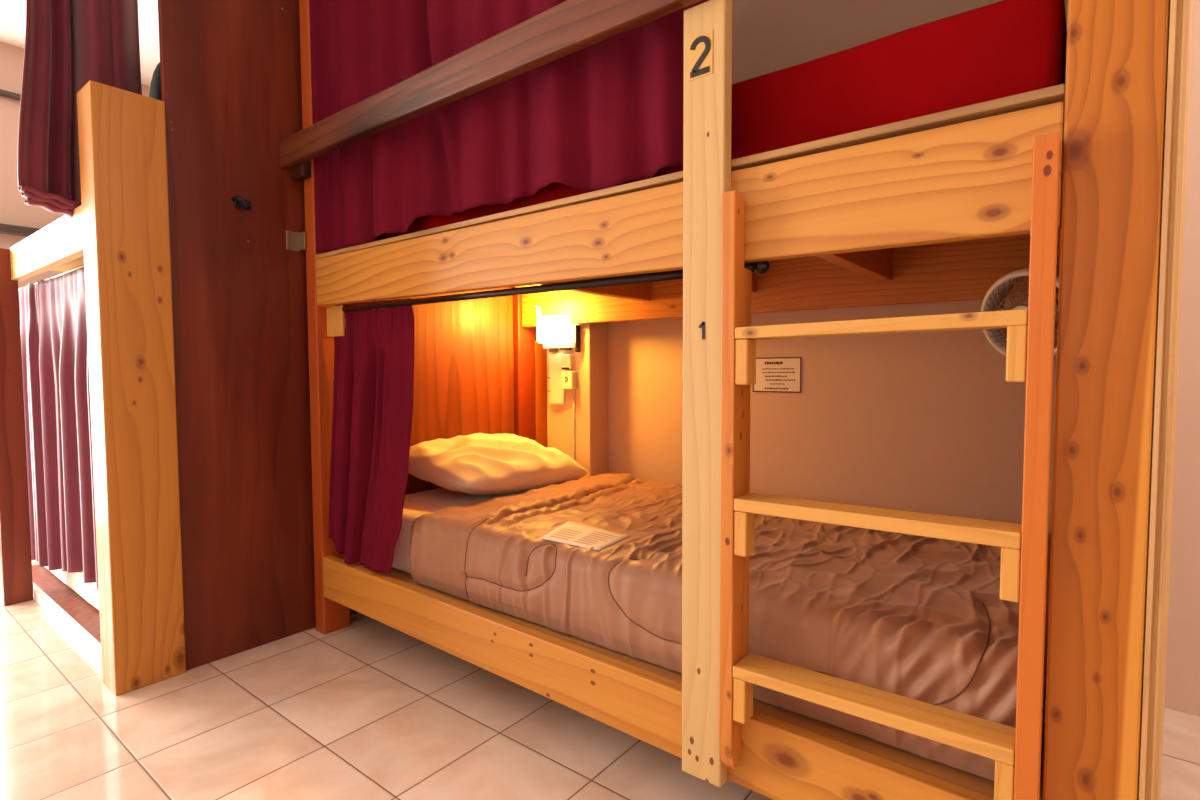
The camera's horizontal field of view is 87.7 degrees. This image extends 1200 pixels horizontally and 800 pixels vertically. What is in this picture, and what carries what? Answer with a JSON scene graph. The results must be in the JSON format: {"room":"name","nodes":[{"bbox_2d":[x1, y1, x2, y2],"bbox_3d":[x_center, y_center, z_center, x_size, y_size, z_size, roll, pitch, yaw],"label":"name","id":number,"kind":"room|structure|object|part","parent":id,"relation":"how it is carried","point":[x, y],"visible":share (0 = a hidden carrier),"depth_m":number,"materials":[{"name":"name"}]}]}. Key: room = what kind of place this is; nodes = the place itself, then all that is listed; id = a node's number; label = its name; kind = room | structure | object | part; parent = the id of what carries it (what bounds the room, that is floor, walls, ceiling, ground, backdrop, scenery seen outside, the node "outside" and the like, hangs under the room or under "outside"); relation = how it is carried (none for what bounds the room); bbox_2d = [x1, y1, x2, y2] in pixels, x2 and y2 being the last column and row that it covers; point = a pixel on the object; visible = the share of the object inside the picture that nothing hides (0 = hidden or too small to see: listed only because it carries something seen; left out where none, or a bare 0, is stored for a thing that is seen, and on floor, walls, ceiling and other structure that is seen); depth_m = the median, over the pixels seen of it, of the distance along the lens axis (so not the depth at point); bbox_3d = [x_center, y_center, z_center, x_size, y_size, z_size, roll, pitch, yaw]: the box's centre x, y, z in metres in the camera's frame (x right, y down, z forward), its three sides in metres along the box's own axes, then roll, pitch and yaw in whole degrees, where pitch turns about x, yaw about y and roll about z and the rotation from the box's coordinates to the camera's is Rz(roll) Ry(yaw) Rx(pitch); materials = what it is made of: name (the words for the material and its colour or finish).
{"room":"dormitory","nodes":[
{"label":"dormitory","id":0,"kind":"room"},
{"bbox_2d":[0,41,149,288],"bbox_3d":[-3.552,-0.493,2.662,0.100,2.600,4.645,2,4,38],"label":"wall","id":1,"kind":"structure","parent":0,"point":[13,209],"depth_m":3.21,"materials":[{"name":"paint"}]},
{"bbox_2d":[0,89,20,100],"bbox_3d":[-2.594,-1.588,3.729,0.035,0.025,1.695,2,4,38],"label":"trim","id":2,"kind":"structure","parent":1,"relation":"attached to","point":[4,93],"depth_m":3.18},
{"bbox_2d":[0,223,39,236],"bbox_3d":[-2.581,-0.902,3.755,0.060,0.042,1.695,2,4,38],"label":"trim","id":3,"kind":"structure","parent":1,"relation":"attached to","point":[4,228],"depth_m":3.20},
{"bbox_2d":[0,0,159,85],"bbox_3d":[-1.117,-1.746,0.686,6.300,0.080,4.845,2,4,38],"label":"ceiling","id":4,"kind":"structure","parent":0,"point":[12,12],"depth_m":3.06,"materials":[{"name":"paint"}]},
{"bbox_2d":[17,0,141,217],"bbox_3d":[-1.572,-1.155,1.894,0.122,1.216,0.347,2,4,38],"label":"curtain","id":5,"kind":"object","parent":4,"relation":"hanging from","point":[69,44],"visible":0.76,"depth_m":1.87,"materials":[{"name":"fabric"}]},
{"bbox_2d":[0,554,1199,799],"bbox_3d":[-1.107,0.930,0.818,6.300,0.080,4.845,2,4,38],"label":"floor","id":6,"kind":"structure","parent":0,"point":[366,709],"depth_m":1.59,"materials":[{"name":"tile"}]},
{"bbox_2d":[0,80,185,695],"bbox_3d":[-1.680,-0.058,2.684,1.645,1.715,1.247,2,4,38],"label":"bunk bed","id":7,"kind":"object","parent":6,"relation":"on","point":[119,234],"visible":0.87,"depth_m":1.81,"materials":[{"name":"brown wood"}]},
{"bbox_3d":[-1.887,-0.520,2.138,1.055,0.128,0.036,2,4,38],"label":"rail","id":8,"kind":"part","parent":7,"relation":"part of","materials":[{"name":"beige wood"}]},
{"bbox_3d":[-2.037,-0.454,2.319,1.511,0.010,0.010,2,4,38],"label":"curtain rod","id":9,"kind":"part","parent":7,"relation":"part of","materials":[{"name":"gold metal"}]},
{"bbox_2d":[18,268,98,589],"bbox_3d":[-2.026,0.120,2.348,1.484,1.155,0.062,2,4,38],"label":"curtain","id":10,"kind":"object","parent":7,"relation":"hanging from","point":[53,319],"visible":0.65,"depth_m":2.34,"materials":[{"name":"fabric"}]},
{"bbox_3d":[-1.695,0.770,2.809,1.511,0.024,1.138,2,4,38],"label":"board","id":11,"kind":"part","parent":7,"relation":"part of","materials":[{"name":"brown wood"}]},
{"bbox_3d":[-1.874,0.803,2.213,1.055,0.042,0.022,2,4,38],"label":"sill","id":12,"kind":"part","parent":7,"relation":"part of","materials":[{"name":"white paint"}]},
{"bbox_2d":[44,566,98,609],"bbox_3d":[-1.684,0.672,2.813,1.480,0.171,1.030,2,4,38],"label":"mattress","id":13,"kind":"object","parent":7,"relation":"on","point":[87,591],"visible":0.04,"depth_m":2.42,"materials":[{"name":"white fabric"}]},
{"bbox_3d":[-1.378,-0.018,1.844,0.133,1.715,0.176,2,4,38],"label":"post","id":14,"kind":"part","parent":7,"relation":"part of","materials":[{"name":"beige wood"}]},
{"bbox_2d":[149,62,160,99],"bbox_3d":[-1.428,-0.885,2.145,0.170,0.594,0.188,2,4,38],"label":"bag","id":15,"kind":"object","parent":7,"relation":"on","point":[155,86],"visible":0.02,"depth_m":2.06,"materials":[{"name":"black fabric"}]},
{"bbox_2d":[158,0,358,670],"bbox_3d":[-0.796,-0.469,2.463,0.070,2.550,1.550,2,4,38],"label":"partition panel","id":16,"kind":"object","parent":6,"relation":"on","point":[230,70],"visible":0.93,"depth_m":2.02,"materials":[{"name":"red wood"}]},
{"bbox_2d":[279,0,1193,799],"bbox_3d":[0.170,-0.396,1.923,2.307,2.450,1.221,2,4,38],"label":"bunk bed","id":17,"kind":"object","parent":6,"relation":"on","point":[1085,176],"visible":0.91,"depth_m":1.12,"materials":[{"name":"orange wood"}]},
{"bbox_3d":[-0.962,-0.404,2.179,0.062,2.450,0.098,2,4,38],"label":"post","id":18,"kind":"part","parent":17,"relation":"part of","materials":[{"name":"brown wood"}]},
{"bbox_2d":[329,298,414,573],"bbox_3d":[-0.745,0.109,2.033,0.479,0.862,0.113,2,4,38],"label":"curtain","id":19,"kind":"object","parent":17,"relation":"hanging from","point":[373,384],"visible":0.97,"depth_m":2.02,"materials":[{"name":"red fabric"}]},
{"bbox_3d":[-0.670,0.025,2.572,0.027,1.048,0.844,2,4,38],"label":"headboard","id":20,"kind":"part","parent":17,"relation":"part of","materials":[{"name":"brown wood"}]},
{"bbox_3d":[-0.437,-0.807,1.622,1.660,0.100,0.034,2,4,38],"label":"guard rail","id":21,"kind":"part","parent":17,"relation":"part of","materials":[{"name":"brown wood"}]},
{"bbox_2d":[309,0,708,251],"bbox_3d":[-0.345,-0.951,1.670,1.504,0.936,0.097,2,4,38],"label":"curtain","id":22,"kind":"object","parent":17,"relation":"hanging from","point":[608,113],"visible":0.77,"depth_m":1.62,"materials":[{"name":"red fabric"}]},
{"bbox_3d":[-0.370,-0.444,2.940,0.070,2.450,0.110,2,4,38],"label":"post","id":23,"kind":"part","parent":17,"relation":"part of","materials":[{"name":"brown wood"}]},
{"bbox_3d":[-0.306,0.246,3.052,0.070,1.060,0.085,2,4,38],"label":"wall post","id":24,"kind":"part","parent":17,"relation":"part of","materials":[{"name":"brown wood"}]},
{"bbox_3d":[-0.310,-0.278,1.670,1.599,0.036,0.032,2,4,38],"label":"curtain rod","id":25,"kind":"part","parent":17,"relation":"part of","materials":[{"name":"metal"}]},
{"bbox_3d":[-0.150,0.655,1.557,2.045,0.165,0.034,2,4,38],"label":"rail","id":26,"kind":"part","parent":17,"relation":"part of","materials":[{"name":"brown wood"}]},
{"bbox_3d":[-0.153,-0.360,1.506,2.041,0.182,0.034,2,4,38],"label":"rail","id":27,"kind":"part","parent":17,"relation":"part of","materials":[{"name":"brown wood"}]},
{"bbox_2d":[347,0,1066,247],"bbox_3d":[0.174,-0.581,1.913,2.025,0.188,0.930,2,4,38],"label":"mattress","id":28,"kind":"object","parent":17,"relation":"on","point":[1005,48],"visible":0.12,"depth_m":1.07,"materials":[{"name":"red fabric"}]},
{"bbox_3d":[0.204,0.004,1.203,0.087,1.485,0.032,2,4,38],"label":"post","id":29,"kind":"part","parent":17,"relation":"part of","materials":[{"name":"brown wood"}]},
{"bbox_2d":[392,478,1048,750],"bbox_3d":[0.182,0.476,1.972,2.027,0.204,0.925,2,4,38],"label":"mattress","id":30,"kind":"object","parent":17,"relation":"on","point":[418,504],"visible":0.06,"depth_m":2.12,"materials":[{"name":"white fabric"}]},
{"bbox_2d":[408,433,588,494],"bbox_3d":[-0.413,0.242,2.515,0.456,0.210,0.723,2,4,38],"label":"pillow","id":31,"kind":"object","parent":30,"relation":"on","point":[476,463],"visible":0.98,"depth_m":2.34,"materials":[{"name":"fabric"}]},
{"bbox_2d":[409,473,1050,780],"bbox_3d":[0.321,0.457,1.830,1.622,0.240,0.965,2,4,38],"label":"comforter","id":32,"kind":"object","parent":30,"relation":"on","point":[920,618],"visible":0.7,"depth_m":1.42,"materials":[{"name":"brown fabric"}]},
{"bbox_2d":[541,521,629,549],"bbox_3d":[-0.050,0.366,1.697,0.240,0.009,0.167,2,4,38],"label":"leaflet","id":33,"kind":"object","parent":32,"relation":"on","point":[572,533],"visible":1,"depth_m":1.69,"materials":[{"name":"paper"}]},
{"bbox_2d":[552,528,617,544],"bbox_3d":[-0.049,0.367,1.693,0.168,0.005,0.109,2,4,36],"label":"print","id":34,"kind":"object","parent":33,"relation":"on","point":[576,536],"depth_m":1.69},
{"bbox_3d":[0.453,-0.401,2.278,2.042,0.179,0.042,2,4,38],"label":"wall rail","id":35,"kind":"part","parent":17,"relation":"part of","materials":[{"name":"brown wood"}]},
{"bbox_2d":[981,265,1058,357],"bbox_3d":[1.127,-0.220,1.598,0.176,0.249,0.238,-2,3,-26],"label":"wall fan","id":36,"kind":"object","parent":17,"relation":"attached to","point":[995,297],"visible":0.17,"depth_m":1.62,"materials":[{"name":"white plastic"}]},
{"bbox_3d":[1.124,-0.164,1.567,0.077,0.084,0.029,1,3,22],"label":"blade","id":37,"kind":"part","parent":36,"relation":"part of","materials":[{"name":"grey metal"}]},
{"bbox_3d":[0.616,0.249,0.886,0.029,1.220,0.042,2,4,38],"label":"ladder rail","id":38,"kind":"part","parent":17,"relation":"part of","materials":[{"name":"brown wood"}]},
{"bbox_3d":[0.706,-0.346,0.863,0.104,2.450,0.084,2,4,38],"label":"post","id":39,"kind":"part","parent":17,"relation":"part of","materials":[{"name":"orange wood"}]},
{"bbox_3d":[0.739,-0.343,0.800,0.024,2.450,0.031,2,4,38],"label":"moulding","id":40,"kind":"part","parent":17,"relation":"part of","materials":[{"name":"beige wood"}]},
{"bbox_2d":[535,0,1199,715],"bbox_3d":[0.351,-0.506,2.618,6.300,2.600,0.100,2,4,38],"label":"wall","id":41,"kind":"structure","parent":0,"point":[922,422],"depth_m":2.10,"materials":[{"name":"paint"}]},
{"bbox_2d":[547,353,564,404],"bbox_3d":[-0.197,-0.096,2.821,0.092,0.235,0.020,2,4,38],"label":"cover plate","id":42,"kind":"object","parent":41,"relation":"attached to","point":[556,393],"visible":0.97,"depth_m":2.81,"materials":[{"name":"white plastic"}]},
{"bbox_2d":[532,305,579,351],"bbox_3d":[-0.206,-0.319,2.766,0.231,0.216,0.098,2,4,38],"label":"wall lamp","id":43,"kind":"object","parent":41,"relation":"attached to","point":[554,331],"visible":0.98,"depth_m":2.72,"materials":[{"name":"white plastic"}]},
{"bbox_3d":[-0.210,-0.313,2.769,0.217,0.115,0.097,2,4,38],"label":"lamp shade","id":44,"kind":"part","parent":43,"relation":"part of","materials":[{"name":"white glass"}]},
{"bbox_3d":[-0.183,-0.253,2.806,0.190,0.040,0.014,2,4,38],"label":"mounting plate","id":45,"kind":"part","parent":43,"relation":"part of","materials":[{"name":"white plastic"}]},
{"bbox_2d":[561,354,576,459],"bbox_3d":[-0.137,0.058,2.772,0.064,0.522,0.036,2,4,38],"label":"power socket","id":46,"kind":"object","parent":41,"relation":"attached to","point":[569,378],"visible":0.98,"depth_m":2.75,"materials":[{"name":"white plastic"}]},
{"bbox_2d":[562,354,573,368],"bbox_3d":[-0.141,-0.169,2.767,0.051,0.067,0.029,2,4,38],"label":"switch","id":47,"kind":"object","parent":46,"relation":"attached to","point":[567,359],"depth_m":2.75,"materials":[{"name":"white plastic"}]},
{"bbox_2d":[561,371,576,388],"bbox_3d":[-0.138,-0.088,2.764,0.064,0.080,0.036,2,4,38],"label":"socket","id":48,"kind":"object","parent":46,"relation":"attached to","point":[569,378],"depth_m":2.75,"materials":[{"name":"white plastic"}]},
{"bbox_2d":[547,323,607,477],"bbox_3d":[-0.105,-0.514,2.825,0.255,2.600,0.135,2,4,38],"label":"wooden post","id":49,"kind":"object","parent":41,"relation":"attached to","point":[591,363],"depth_m":2.77,"materials":[{"name":"paint"}]},
{"bbox_2d":[753,357,801,392],"bbox_3d":[0.659,-0.094,2.332,0.188,0.131,0.003,2,4,38],"label":"notice","id":50,"kind":"object","parent":41,"relation":"attached to","point":[773,374],"visible":0.98,"depth_m":2.33,"materials":[{"name":"paper"}]}
]}

